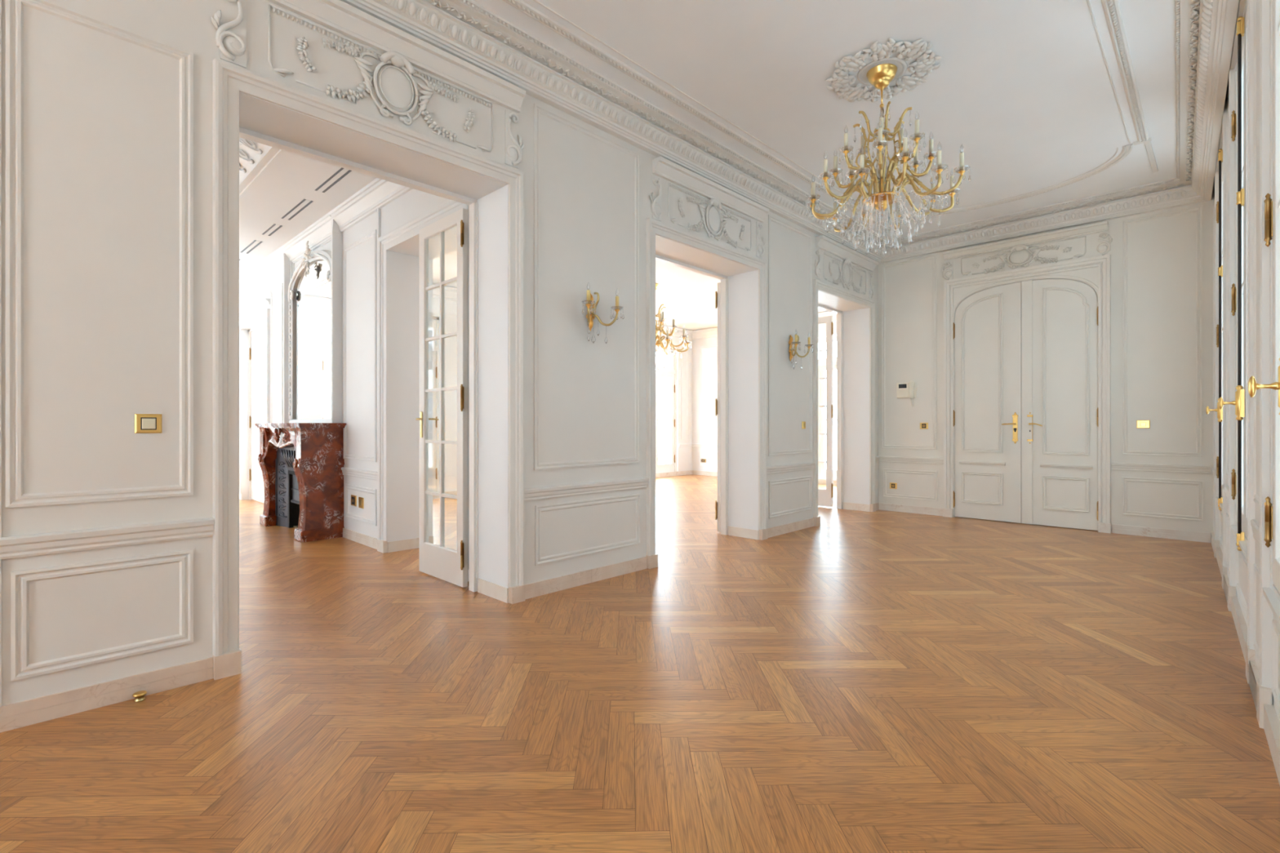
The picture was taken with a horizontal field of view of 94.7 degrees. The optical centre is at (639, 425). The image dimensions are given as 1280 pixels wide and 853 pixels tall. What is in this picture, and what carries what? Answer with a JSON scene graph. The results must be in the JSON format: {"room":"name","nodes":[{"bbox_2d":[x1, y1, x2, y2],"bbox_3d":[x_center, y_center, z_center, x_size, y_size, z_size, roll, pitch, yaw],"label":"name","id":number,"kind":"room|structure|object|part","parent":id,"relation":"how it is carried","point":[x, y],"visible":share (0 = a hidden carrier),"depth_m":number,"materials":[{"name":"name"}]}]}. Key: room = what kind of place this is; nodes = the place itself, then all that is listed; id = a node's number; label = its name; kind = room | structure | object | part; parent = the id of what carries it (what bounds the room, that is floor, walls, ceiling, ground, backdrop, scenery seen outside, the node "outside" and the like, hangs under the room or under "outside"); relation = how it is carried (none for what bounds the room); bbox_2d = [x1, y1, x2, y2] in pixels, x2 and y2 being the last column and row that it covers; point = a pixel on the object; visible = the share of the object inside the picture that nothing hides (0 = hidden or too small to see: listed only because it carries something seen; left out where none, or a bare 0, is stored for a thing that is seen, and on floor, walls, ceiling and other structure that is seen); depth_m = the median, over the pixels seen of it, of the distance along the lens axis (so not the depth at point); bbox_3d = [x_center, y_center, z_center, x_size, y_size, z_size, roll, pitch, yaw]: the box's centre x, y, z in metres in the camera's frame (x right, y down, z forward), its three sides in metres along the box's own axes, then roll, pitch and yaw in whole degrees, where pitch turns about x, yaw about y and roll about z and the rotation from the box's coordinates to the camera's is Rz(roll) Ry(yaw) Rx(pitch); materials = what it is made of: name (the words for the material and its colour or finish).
{"room":"historic interior","nodes":[
{"label":"historic interior","id":0,"kind":"room"},
{"bbox_2d":[239,137,376,276],"bbox_3d":[-6.286,-2.510,5.707,9.250,0.500,5.230,0,0,44],"label":"ceiling","id":1,"kind":"structure","parent":0,"point":[295,178],"depth_m":5.82,"materials":[{"name":"white paint"}]},
{"bbox_2d":[240,240,262,253],"bbox_3d":[-4.933,-2.258,7.481,0.744,0.004,0.096,0,0,44],"label":"ceiling vent","id":2,"kind":"object","parent":1,"relation":"in","point":[254,244],"visible":1,"depth_m":7.47,"materials":[{"name":"white metal"}]},
{"bbox_2d":[261,223,282,235],"bbox_3d":[-4.263,-2.258,6.830,0.534,0.004,0.096,0,0,44],"label":"ceiling vent","id":3,"kind":"object","parent":1,"relation":"in","point":[273,228],"visible":1,"depth_m":6.81,"materials":[{"name":"white metal"}]},
{"bbox_2d":[280,198,314,220],"bbox_3d":[-3.606,-2.258,6.192,0.804,0.004,0.096,0,0,44],"label":"ceiling vent","id":4,"kind":"object","parent":1,"relation":"in","point":[298,208],"visible":1,"depth_m":6.17,"materials":[{"name":"white metal"}]},
{"bbox_2d":[314,167,352,193],"bbox_3d":[-2.824,-2.258,5.433,0.784,0.004,0.096,0,0,44],"label":"ceiling vent","id":5,"kind":"object","parent":1,"relation":"in","point":[344,172],"visible":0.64,"depth_m":5.43,"materials":[{"name":"white metal"}]},
{"bbox_2d":[239,188,468,581],"bbox_3d":[-4.164,-0.675,7.606,8.850,3.750,0.450,0,0,44],"label":"wall","id":6,"kind":"structure","parent":0,"point":[403,259],"depth_m":5.79,"materials":[{"name":"white paint"}]},
{"bbox_2d":[248,321,266,502],"bbox_3d":[-5.739,-0.170,9.013,1.530,2.740,0.084,0,0,44],"label":"window","id":7,"kind":"structure","parent":6,"relation":"in","point":[257,335],"depth_m":9.32,"materials":[{"name":"white glass"}]},
{"bbox_2d":[280,215,342,422],"bbox_3d":[-3.897,-1.134,6.941,1.820,2.220,0.130,0,0,44],"label":"mirror","id":8,"kind":"object","parent":6,"relation":"attached to","point":[313,291],"visible":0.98,"depth_m":6.93,"materials":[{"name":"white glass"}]},
{"bbox_2d":[294,259,330,419],"bbox_3d":[-3.864,-0.999,6.974,1.400,1.850,0.007,0,0,44],"label":"mirror glass","id":9,"kind":"object","parent":8,"relation":"attached to","point":[312,291],"depth_m":6.97,"materials":[{"name":"white"}]},
{"bbox_2d":[239,199,468,569],"bbox_3d":[-3.897,-0.490,6.990,7.230,3.180,0.060,0,0,44],"label":"trim","id":10,"kind":"structure","parent":6,"relation":"attached to","point":[410,229],"depth_m":5.61,"materials":[{"name":"white paint"}]},
{"bbox_2d":[351,494,356,506],"bbox_3d":[-2.980,0.785,6.133,0.140,0.110,0.012,0,0,44],"label":"wall socket","id":11,"kind":"object","parent":6,"relation":"attached to","point":[353,498],"visible":1,"depth_m":6.11,"materials":[{"name":"gold metal"}]},
{"bbox_2d":[358,497,364,508],"bbox_3d":[-2.837,0.790,5.994,0.120,0.110,0.013,0,0,44],"label":"wall socket","id":12,"kind":"object","parent":6,"relation":"attached to","point":[361,500],"visible":1,"depth_m":5.98,"materials":[{"name":"gold metal"}]},
{"bbox_2d":[342,528,433,553],"bbox_3d":[-3.686,1.145,7.113,4.064,0.110,0.490,0,0,44],"label":"baseboard","id":13,"kind":"structure","parent":6,"relation":"attached to","point":[382,546],"depth_m":5.73,"materials":[{"name":"beige wood"}]},
{"bbox_2d":[415,208,467,586],"bbox_3d":[-1.529,-0.201,4.572,0.718,2.778,0.155,0,0,44],"label":"door","id":14,"kind":"structure","parent":6,"relation":"in","point":[446,564],"depth_m":4.57,"materials":[{"name":"white wood"}]},
{"bbox_3d":[-1.770,-0.005,4.774,0.032,0.210,0.007,0,0,44],"label":"handle plate","id":15,"kind":"part","parent":14,"relation":"part of","materials":[{"name":"gold metal"}]},
{"bbox_2d":[239,177,836,339],"bbox_3d":[-1.280,-2.175,10.575,8.850,0.190,9.010,0,0,44],"label":"trim","id":16,"kind":"structure","parent":6,"relation":"attached to","point":[379,193],"depth_m":6.77,"materials":[{"name":"white paint"}]},
{"bbox_2d":[1,0,878,706],"bbox_3d":[-1.431,-0.775,3.745,0.450,3.950,13.980,0,0,44],"label":"wall","id":17,"kind":"structure","parent":0,"point":[101,111],"depth_m":2.67,"materials":[{"name":"beige paint"}]},
{"bbox_2d":[134,413,161,433],"bbox_3d":[-2.191,-0.007,2.629,0.015,0.086,0.094,0,0,44],"label":"light switch","id":18,"kind":"object","parent":17,"relation":"attached to","point":[144,423],"visible":1,"depth_m":2.62,"materials":[{"name":"gold metal"}]},
{"bbox_2d":[239,138,288,204],"bbox_3d":[-5.017,-2.325,6.728,8.850,0.154,0.277,0,0,44],"label":"trim","id":19,"kind":"structure","parent":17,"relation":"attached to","point":[281,153],"depth_m":5.15,"materials":[{"name":"white paint"}]},
{"bbox_2d":[210,0,525,168],"bbox_3d":[-1.397,-2.005,3.406,0.116,0.500,1.766,0,0,44],"label":"trim","id":20,"kind":"structure","parent":17,"relation":"attached to","point":[393,87],"depth_m":3.38,"materials":[{"name":"white paint"}]},
{"bbox_2d":[213,58,524,656],"bbox_3d":[-1.409,-0.320,3.418,0.038,2.829,1.748,0,0,44],"label":"trim","id":21,"kind":"structure","parent":17,"relation":"attached to","point":[228,79],"depth_m":2.86,"materials":[{"name":"beige paint"}]},
{"bbox_2d":[0,502,879,732],"bbox_3d":[-1.391,1.146,3.707,0.422,0.108,13.380,0,0,44],"label":"baseboard","id":22,"kind":"structure","parent":17,"relation":"attached to","point":[42,708],"depth_m":2.75,"materials":[{"name":"beige wood"}]},
{"bbox_2d":[0,0,879,706],"bbox_3d":[-1.258,-0.575,3.578,0.032,3.350,13.380,0,0,44],"label":"trim","id":23,"kind":"structure","parent":17,"relation":"attached to","point":[27,545],"depth_m":2.61,"materials":[{"name":"beige paint"}]},
{"bbox_2d":[239,127,843,591],"bbox_3d":[-0.738,-0.215,4.752,0.082,2.830,10.390,0,0,44],"label":"trim","id":24,"kind":"structure","parent":17,"relation":"attached to","point":[246,134],"depth_m":4.26,"materials":[{"name":"white wood"}]},
{"bbox_2d":[239,92,869,588],"bbox_3d":[-0.579,-0.264,4.597,0.406,2.732,10.390,0,0,44],"label":"trim","id":25,"kind":"structure","parent":17,"relation":"attached to","point":[257,115],"depth_m":4.19,"materials":[{"name":"white paint"}]},
{"bbox_2d":[581,289,624,343],"bbox_3d":[-0.314,-0.830,4.422,0.222,0.424,0.398,0,0,44],"label":"wall sconce","id":26,"kind":"object","parent":17,"relation":"attached to","point":[589,301],"visible":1,"depth_m":4.46,"materials":[{"name":"metal"}]},
{"bbox_3d":[-0.380,-0.803,4.375,0.019,0.098,0.205,0,0,-4],"label":"arm","id":27,"kind":"part","parent":26,"relation":"part of","materials":[{"name":"gold metal"}]},
{"bbox_3d":[-0.267,-0.803,4.492,0.205,0.098,0.019,0,0,2],"label":"arm","id":28,"kind":"part","parent":26,"relation":"part of","materials":[{"name":"gold metal"}]},
{"bbox_2d":[432,470,836,498],"bbox_3d":[0.217,1.150,9.533,5.250,0.100,8.420,0,0,44],"label":"baseboard","id":29,"kind":"structure","parent":17,"relation":"attached to","point":[689,472],"depth_m":13.83,"materials":[{"name":"beige wood"}]},
{"bbox_2d":[645,217,767,555],"bbox_3d":[0.698,-0.320,5.588,0.038,2.829,1.818,0,0,44],"label":"trim","id":30,"kind":"structure","parent":17,"relation":"attached to","point":[653,227],"depth_m":5.08,"materials":[{"name":"beige paint"}]},
{"bbox_2d":[650,156,768,258],"bbox_3d":[0.721,-2.005,5.587,0.116,0.500,1.766,0,0,44],"label":"trim","id":31,"kind":"structure","parent":17,"relation":"attached to","point":[718,195],"depth_m":5.52,"materials":[{"name":"white paint"}]},
{"bbox_2d":[715,282,720,532],"bbox_3d":[1.127,-0.201,6.852,0.155,2.778,0.779,0,0,44],"label":"door","id":32,"kind":"structure","parent":17,"relation":"in","point":[717,295],"depth_m":6.58,"materials":[{"name":"white wood"}]},
{"bbox_2d":[788,333,813,369],"bbox_3d":[1.759,-0.835,6.556,0.222,0.424,0.398,0,0,44],"label":"wall sconce","id":33,"kind":"object","parent":17,"relation":"attached to","point":[796,343],"visible":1,"depth_m":6.59,"materials":[{"name":"metal"}]},
{"bbox_3d":[1.692,-0.808,6.510,0.019,0.098,0.205,0,0,-4],"label":"arm","id":34,"kind":"part","parent":33,"relation":"part of","materials":[{"name":"gold metal"}]},
{"bbox_3d":[1.805,-0.808,6.626,0.205,0.098,0.019,0,0,2],"label":"arm","id":35,"kind":"part","parent":33,"relation":"part of","materials":[{"name":"gold metal"}]},
{"bbox_2d":[801,421,805,428],"bbox_3d":[1.905,0.000,6.848,0.013,0.085,0.075,0,0,44],"label":"light switch","id":36,"kind":"object","parent":17,"relation":"attached to","point":[803,423],"visible":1,"depth_m":6.84,"materials":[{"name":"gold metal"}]},
{"bbox_2d":[817,315,833,506],"bbox_3d":[2.553,-0.201,8.804,0.718,2.778,0.155,0,0,44],"label":"door","id":37,"kind":"structure","parent":17,"relation":"in","point":[825,496],"depth_m":8.58,"materials":[{"name":"white wood"}]},
{"bbox_2d":[813,279,875,517],"bbox_3d":[2.673,-0.320,7.622,0.038,2.829,1.728,0,0,44],"label":"trim","id":38,"kind":"structure","parent":17,"relation":"attached to","point":[817,285],"depth_m":7.37,"materials":[{"name":"beige paint"}]},
{"bbox_2d":[814,235,878,299],"bbox_3d":[2.692,-2.005,7.617,0.116,0.500,1.706,0,0,44],"label":"trim","id":39,"kind":"structure","parent":17,"relation":"attached to","point":[824,243],"depth_m":7.57,"materials":[{"name":"white paint"}]},
{"bbox_2d":[432,297,692,492],"bbox_3d":[-1.706,-0.675,11.609,0.400,3.750,8.720,0,0,44],"label":"wall","id":40,"kind":"structure","parent":0,"point":[683,455],"depth_m":9.90,"materials":[{"name":"white paint"}]},
{"bbox_2d":[432,316,439,492],"bbox_3d":[-3.827,-0.320,9.278,0.084,2.920,1.380,0,0,44],"label":"window","id":41,"kind":"structure","parent":40,"relation":"in","point":[435,320],"depth_m":9.72,"materials":[{"name":"white"}]},
{"bbox_2d":[432,319,435,345],"bbox_3d":[-3.832,-1.525,9.283,0.050,0.426,1.296,0,0,44],"label":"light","id":42,"kind":"object","parent":41,"relation":"attached to","point":[433,320],"depth_m":9.70,"materials":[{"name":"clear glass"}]},
{"bbox_2d":[655,347,675,473],"bbox_3d":[0.353,-0.320,13.582,0.084,2.920,1.380,0,0,44],"label":"window","id":43,"kind":"structure","parent":40,"relation":"in","point":[670,372],"depth_m":13.97,"materials":[{"name":"white"}]},
{"bbox_2d":[656,349,674,369],"bbox_3d":[0.348,-1.525,13.587,0.050,0.426,1.296,0,0,44],"label":"light","id":44,"kind":"object","parent":43,"relation":"attached to","point":[672,367],"depth_m":13.92,"materials":[{"name":"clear glass"}]},
{"bbox_2d":[432,249,827,330],"bbox_3d":[0.178,-2.420,9.780,5.650,0.280,8.720,0,0,44],"label":"ceiling","id":45,"kind":"structure","parent":0,"point":[688,297],"depth_m":10.14,"materials":[{"name":"white paint"}]},
{"bbox_2d":[655,283,691,370],"bbox_3d":[0.191,-1.583,9.572,1.345,1.393,1.272,0,0,-16],"label":"chandelier","id":46,"kind":"object","parent":45,"relation":"hanging from","point":[659,343],"visible":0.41,"depth_m":9.47,"materials":[{"name":"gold metal"}]},
{"bbox_3d":[0.271,-1.508,9.364,0.040,0.149,0.348,0,0,-21],"label":"arm","id":47,"kind":"part","parent":46,"relation":"part of","materials":[{"name":"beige metal"}]},
{"bbox_3d":[0.331,-1.302,9.248,0.040,0.253,0.485,0,0,-23],"label":"arm","id":48,"kind":"part","parent":46,"relation":"part of","materials":[{"name":"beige metal"}]},
{"bbox_3d":[0.402,-1.302,9.855,0.040,0.253,0.485,0,0,37],"label":"arm","id":49,"kind":"part","parent":46,"relation":"part of","materials":[{"name":"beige metal"}]},
{"bbox_3d":[0.394,-1.501,9.481,0.348,0.151,0.040,0,0,24],"label":"arm","id":50,"kind":"part","parent":46,"relation":"part of","materials":[{"name":"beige metal"}]},
{"bbox_3d":[0.487,-1.329,9.351,0.518,0.199,0.040,0,0,37],"label":"arm","id":51,"kind":"part","parent":46,"relation":"part of","materials":[{"name":"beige metal"}]},
{"bbox_3d":[0.542,-1.302,9.530,0.391,0.253,0.306,0,0,44],"label":"arm","id":52,"kind":"part","parent":46,"relation":"part of","materials":[{"name":"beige metal"}]},
{"bbox_2d":[0,474,1279,852],"bbox_3d":[-2.261,1.260,6.526,14.504,0.120,16.987,0,0,44],"label":"floor","id":53,"kind":"structure","parent":0,"point":[855,681],"depth_m":2.49,"materials":[{"name":"brown wood"}]},
{"bbox_2d":[132,690,146,702],"bbox_3d":[-2.183,1.183,2.573,0.048,0.034,0.048,0,0,44],"label":"door stop","id":54,"kind":"object","parent":53,"relation":"on","point":[139,696],"visible":1,"depth_m":2.56,"materials":[{"name":"gold metal"}]},
{"bbox_2d":[254,422,346,542],"bbox_3d":[-3.913,0.589,6.702,1.700,1.222,0.496,0,0,44],"label":"fireplace","id":55,"kind":"object","parent":53,"relation":"on","point":[301,464],"visible":1,"depth_m":6.27,"materials":[{"name":"red stone"}]},
{"bbox_3d":[-4.463,0.613,7.105,0.210,1.175,0.224,0,0,44],"label":"console leg","id":56,"kind":"part","parent":55,"relation":"part of","materials":[{"name":"red stone"}]},
{"bbox_3d":[-3.832,0.865,6.785,0.620,0.670,0.223,0,0,44],"label":"firebox frame","id":57,"kind":"part","parent":55,"relation":"part of","materials":[{"name":"black metal"}]},
{"bbox_2d":[254,422,346,427],"bbox_3d":[-3.913,0.004,6.702,1.700,0.052,0.496,0,0,44],"label":"mantel shelf","id":58,"kind":"object","parent":55,"relation":"attached to","point":[267,424],"depth_m":6.19,"materials":[{"name":"red stone"}]},
{"bbox_3d":[-3.494,0.613,6.164,0.210,1.175,0.224,0,0,44],"label":"console leg","id":59,"kind":"part","parent":55,"relation":"part of","materials":[{"name":"red stone"}]},
{"bbox_2d":[692,321,836,471],"bbox_3d":[3.254,-0.675,12.661,5.250,3.750,0.300,0,0,44],"label":"wall","id":60,"kind":"structure","parent":0,"point":[709,355],"depth_m":14.09,"materials":[{"name":"white paint"}]},
{"bbox_2d":[678,344,717,467],"bbox_3d":[2.922,-0.450,12.426,5.100,2.900,0.500,0,0,44],"label":"trim","id":61,"kind":"structure","parent":60,"relation":"attached to","point":[686,445],"depth_m":14.18,"materials":[{"name":"white paint"}]},
{"bbox_2d":[817,336,836,479],"bbox_3d":[3.730,-0.330,12.182,2.200,2.940,0.084,0,0,44],"label":"window","id":62,"kind":"structure","parent":60,"relation":"in","point":[822,362],"depth_m":12.15,"materials":[{"name":"white"}]},
{"bbox_3d":[3.731,-0.330,12.184,2.200,2.940,0.080,0,0,44],"label":"frame","id":63,"kind":"part","parent":62,"relation":"part of","materials":[{"name":"white"}]},
{"bbox_2d":[817,337,836,361],"bbox_3d":[3.735,-1.535,12.187,2.116,0.446,0.050,0,0,44],"label":"light","id":64,"kind":"object","parent":62,"relation":"attached to","point":[820,340],"depth_m":12.11,"materials":[{"name":"clear glass"}]},
{"bbox_2d":[471,0,1177,239],"bbox_3d":[0.237,-2.620,2.126,4.200,0.200,13.980,0,0,44],"label":"ceiling","id":65,"kind":"structure","parent":0,"point":[1024,86],"depth_m":4.29,"materials":[{"name":"paint"}]},
{"bbox_2d":[502,0,1158,232],"bbox_3d":[-0.046,-2.508,2.425,2.678,0.024,12.093,0,0,44],"label":"trim","id":66,"kind":"structure","parent":65,"relation":"attached to","point":[1112,11],"depth_m":4.44,"materials":[{"name":"white paint"}]},
{"bbox_2d":[825,38,942,102],"bbox_3d":[1.725,-2.510,4.204,0.741,0.040,0.743,0,0,44],"label":"trim","id":67,"kind":"structure","parent":65,"relation":"attached to","point":[919,50],"depth_m":4.13,"materials":[{"name":"white paint"}]},
{"bbox_2d":[804,63,971,256],"bbox_3d":[1.723,-1.875,4.202,1.102,1.290,1.043,0,0,-16],"label":"chandelier","id":68,"kind":"object","parent":65,"relation":"hanging from","point":[880,76],"visible":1,"depth_m":4.12,"materials":[{"name":"gold metal"}]},
{"bbox_3d":[1.481,-1.639,4.383,0.424,0.184,0.032,0,0,37],"label":"arm","id":69,"kind":"part","parent":68,"relation":"part of","materials":[{"name":"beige metal"}]},
{"bbox_3d":[1.436,-1.614,4.236,0.398,0.234,0.032,0,0,7],"label":"arm","id":70,"kind":"part","parent":68,"relation":"part of","materials":[{"name":"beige metal"}]},
{"bbox_3d":[1.445,-1.639,4.082,0.424,0.184,0.032,0,0,-23],"label":"arm","id":71,"kind":"part","parent":68,"relation":"part of","materials":[{"name":"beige metal"}]},
{"bbox_3d":[1.609,-1.614,4.468,0.032,0.234,0.398,0,0,-23],"label":"arm","id":72,"kind":"part","parent":68,"relation":"part of","materials":[{"name":"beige metal"}]},
{"bbox_3d":[1.557,-1.799,4.276,0.269,0.140,0.112,0,0,44],"label":"arm","id":73,"kind":"part","parent":68,"relation":"part of","materials":[{"name":"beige metal"}]},
{"bbox_3d":[1.553,-1.805,4.137,0.133,0.138,0.260,0,0,44],"label":"arm","id":74,"kind":"part","parent":68,"relation":"part of","materials":[{"name":"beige metal"}]},
{"bbox_3d":[1.658,-1.805,4.372,0.033,0.138,0.285,0,0,-21],"label":"arm","id":75,"kind":"part","parent":68,"relation":"part of","materials":[{"name":"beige metal"}]},
{"bbox_3d":[1.550,-1.614,3.970,0.032,0.234,0.398,0,0,37],"label":"arm","id":76,"kind":"part","parent":68,"relation":"part of","materials":[{"name":"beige metal"}]},
{"bbox_3d":[1.649,-1.799,4.035,0.033,0.140,0.285,0,0,24],"label":"arm","id":77,"kind":"part","parent":68,"relation":"part of","materials":[{"name":"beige metal"}]},
{"bbox_3d":[1.723,-2.208,4.202,0.027,0.134,0.027,0,0,-1],"label":"chain","id":78,"kind":"part","parent":68,"relation":"part of","materials":[{"name":"gold metal"}]},
{"bbox_3d":[1.723,-2.325,4.202,0.026,0.130,0.026,0,0,22],"label":"rod","id":79,"kind":"part","parent":68,"relation":"part of","materials":[{"name":"gold metal"}]},
{"bbox_3d":[1.896,-1.614,4.434,0.032,0.234,0.398,0,0,37],"label":"arm","id":80,"kind":"part","parent":68,"relation":"part of","materials":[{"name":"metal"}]},
{"bbox_3d":[1.688,-1.639,3.901,0.032,0.184,0.424,0,0,7],"label":"arm","id":81,"kind":"part","parent":68,"relation":"part of","materials":[{"name":"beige metal"}]},
{"bbox_3d":[1.788,-1.805,4.031,0.260,0.138,0.133,0,0,44],"label":"arm","id":82,"kind":"part","parent":68,"relation":"part of","materials":[{"name":"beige metal"}]},
{"bbox_3d":[1.893,-1.805,4.267,0.285,0.138,0.033,0,0,-21],"label":"arm","id":83,"kind":"part","parent":68,"relation":"part of","materials":[{"name":"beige metal"}]},
{"bbox_3d":[1.890,-1.799,4.127,0.269,0.140,0.112,0,0,44],"label":"arm","id":84,"kind":"part","parent":68,"relation":"part of","materials":[{"name":"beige metal"}]},
{"bbox_3d":[2.001,-1.639,4.322,0.424,0.184,0.032,0,0,-23],"label":"arm","id":85,"kind":"part","parent":68,"relation":"part of","materials":[{"name":"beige metal"}]},
{"bbox_3d":[1.838,-1.614,3.936,0.032,0.234,0.398,0,0,-23],"label":"arm","id":86,"kind":"part","parent":68,"relation":"part of","materials":[{"name":"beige metal"}]},
{"bbox_3d":[2.011,-1.614,4.168,0.398,0.234,0.032,0,0,7],"label":"arm","id":87,"kind":"part","parent":68,"relation":"part of","materials":[{"name":"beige metal"}]},
{"bbox_3d":[1.966,-1.639,4.021,0.424,0.184,0.032,0,0,37],"label":"arm","id":88,"kind":"part","parent":68,"relation":"part of","materials":[{"name":"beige metal"}]},
{"bbox_2d":[878,182,1213,533],"bbox_3d":[4.894,-0.660,7.137,3.900,3.720,0.300,0,0,44],"label":"wall","id":89,"kind":"structure","parent":0,"point":[1162,252],"depth_m":6.43,"materials":[{"name":"beige paint"}]},
{"bbox_2d":[889,482,897,488],"bbox_3d":[3.538,0.847,8.238,0.100,0.085,0.012,0,0,44],"label":"wall socket","id":90,"kind":"object","parent":89,"relation":"attached to","point":[892,485],"visible":1,"depth_m":8.23,"materials":[{"name":"gold metal"}]},
{"bbox_2d":[896,380,916,407],"bbox_3d":[3.643,-0.425,8.084,0.255,0.367,0.086,0,0,44],"label":"intercom","id":91,"kind":"object","parent":89,"relation":"attached to","point":[904,390],"visible":1,"depth_m":8.08,"materials":[{"name":"beige plastic"}]},
{"bbox_2d":[920,422,928,429],"bbox_3d":[3.830,0.010,7.953,0.105,0.085,0.012,0,0,44],"label":"wall socket","id":92,"kind":"object","parent":89,"relation":"attached to","point":[922,425],"visible":1,"depth_m":7.95,"materials":[{"name":"gold metal"}]},
{"bbox_2d":[953,279,1098,530],"bbox_3d":[4.630,-0.277,7.172,1.520,2.937,0.108,0,0,44],"label":"door","id":93,"kind":"structure","parent":89,"relation":"in","point":[1025,411],"depth_m":7.11,"materials":[{"name":"beige paint"}]},
{"bbox_3d":[4.324,-0.324,7.465,0.515,2.638,0.024,0,0,44],"label":"panel moulding","id":94,"kind":"part","parent":93,"relation":"part of","materials":[{"name":"beige paint"}]},
{"bbox_3d":[4.591,0.035,7.215,0.060,0.383,0.016,0,0,44],"label":"lock plate","id":95,"kind":"part","parent":93,"relation":"part of","materials":[{"name":"gold metal"}]},
{"bbox_3d":[4.701,0.035,7.107,0.060,0.383,0.016,0,0,44],"label":"lock plate","id":96,"kind":"part","parent":93,"relation":"part of","materials":[{"name":"gold metal"}]},
{"bbox_3d":[4.950,-0.323,6.857,0.500,2.635,0.024,0,0,44],"label":"panel moulding","id":97,"kind":"part","parent":93,"relation":"part of","materials":[{"name":"beige paint"}]},
{"bbox_2d":[941,221,1112,280],"bbox_3d":[4.603,-2.080,7.160,1.776,0.360,0.116,0,0,44],"label":"trim","id":98,"kind":"structure","parent":89,"relation":"attached to","point":[1021,255],"depth_m":7.12,"materials":[{"name":"beige paint"}]},
{"bbox_2d":[877,204,1210,523],"bbox_3d":[4.609,-0.535,7.205,3.395,3.470,0.100,0,0,44],"label":"trim","id":99,"kind":"structure","parent":89,"relation":"attached to","point":[1095,272],"depth_m":6.62,"materials":[{"name":"beige paint"}]},
{"bbox_2d":[879,502,1210,542],"bbox_3d":[4.590,1.146,7.186,3.395,0.108,0.055,0,0,44],"label":"baseboard","id":100,"kind":"structure","parent":89,"relation":"attached to","point":[1103,527],"depth_m":6.49,"materials":[{"name":"white wood"}]},
{"bbox_2d":[1136,420,1150,428],"bbox_3d":[5.447,-0.010,6.383,0.110,0.088,0.013,0,0,44],"label":"light switch","id":101,"kind":"object","parent":89,"relation":"attached to","point":[1140,424],"visible":1,"depth_m":6.38,"materials":[{"name":"gold metal"}]},
{"bbox_2d":[1213,0,1279,722],"bbox_3d":[1.445,-0.660,0.952,0.330,3.720,13.996,0,0,42],"label":"wall","id":102,"kind":"structure","parent":0,"point":[1242,572],"depth_m":2.67,"materials":[{"name":"paint"}]},
{"bbox_2d":[340,0,1239,263],"bbox_3d":[0.093,-2.413,2.265,3.800,0.235,13.380,0,0,44],"label":"trim","id":103,"kind":"structure","parent":102,"relation":"attached to","point":[1205,29],"depth_m":4.58,"materials":[{"name":"white paint"}]},
{"bbox_2d":[1205,146,1222,510],"bbox_3d":[4.798,-0.798,4.859,0.194,3.003,1.303,0,0,42],"label":"window","id":104,"kind":"structure","parent":102,"relation":"in","point":[1220,204],"depth_m":4.87,"materials":[{"name":"paint"}]},
{"bbox_3d":[4.760,-0.125,4.907,0.072,0.070,0.044,0,0,44],"label":"knob","id":105,"kind":"part","parent":104,"relation":"part of","materials":[{"name":"gold metal"}]},
{"bbox_3d":[4.794,-0.810,4.873,0.014,2.920,0.014,0,0,20],"label":"rod","id":106,"kind":"part","parent":104,"relation":"part of","materials":[{"name":"grey metal"}]},
{"bbox_2d":[1218,0,1247,551],"bbox_3d":[3.370,-0.798,3.297,0.194,3.003,1.374,0,0,42],"label":"window","id":107,"kind":"structure","parent":102,"relation":"in","point":[1239,119],"depth_m":3.29,"materials":[{"name":"paint"}]},
{"bbox_3d":[3.317,-0.125,3.330,0.072,0.070,0.044,0,0,44],"label":"knob","id":108,"kind":"part","parent":107,"relation":"part of","materials":[{"name":"gold metal"}]},
{"bbox_3d":[3.352,-0.810,3.296,0.014,2.920,0.014,0,0,20],"label":"rod","id":109,"kind":"part","parent":107,"relation":"part of","materials":[{"name":"grey metal"}]},
{"bbox_3d":[3.407,-0.830,3.264,0.095,2.940,1.373,0,0,42],"label":"frame","id":110,"kind":"part","parent":107,"relation":"part of","materials":[{"name":"paint"}]},
{"bbox_3d":[3.607,-0.833,3.512,0.004,2.689,0.515,0,0,42],"label":"glass pane","id":111,"kind":"part","parent":107,"relation":"part of","materials":[{"name":"clear glass"}]},
{"bbox_2d":[1210,532,1279,785],"bbox_3d":[1.325,1.120,1.069,0.044,0.160,13.387,0,0,42],"label":"baseboard","id":112,"kind":"structure","parent":102,"relation":"attached to","point":[1266,714],"depth_m":2.61,"materials":[{"name":"beige stone"}]},
{"bbox_2d":[1211,0,1279,713],"bbox_3d":[1.332,-0.650,1.077,0.035,3.480,13.206,0,0,42],"label":"trim","id":113,"kind":"structure","parent":102,"relation":"attached to","point":[1255,531],"depth_m":2.74,"materials":[{"name":"paint"}]},
{"bbox_2d":[1248,0,1279,601],"bbox_3d":[2.044,-0.798,1.847,0.194,3.003,1.323,0,0,42],"label":"window","id":114,"kind":"structure","parent":102,"relation":"in","point":[1272,202],"depth_m":2.25,"materials":[{"name":"paint"}]},
{"bbox_3d":[2.008,-0.125,1.898,0.072,0.070,0.044,0,0,44],"label":"knob","id":115,"kind":"part","parent":114,"relation":"part of","materials":[{"name":"gold metal"}]},
{"bbox_3d":[2.080,-0.830,1.813,0.095,2.940,1.323,0,0,42],"label":"frame","id":116,"kind":"part","parent":114,"relation":"part of","materials":[{"name":"paint"}]}
]}

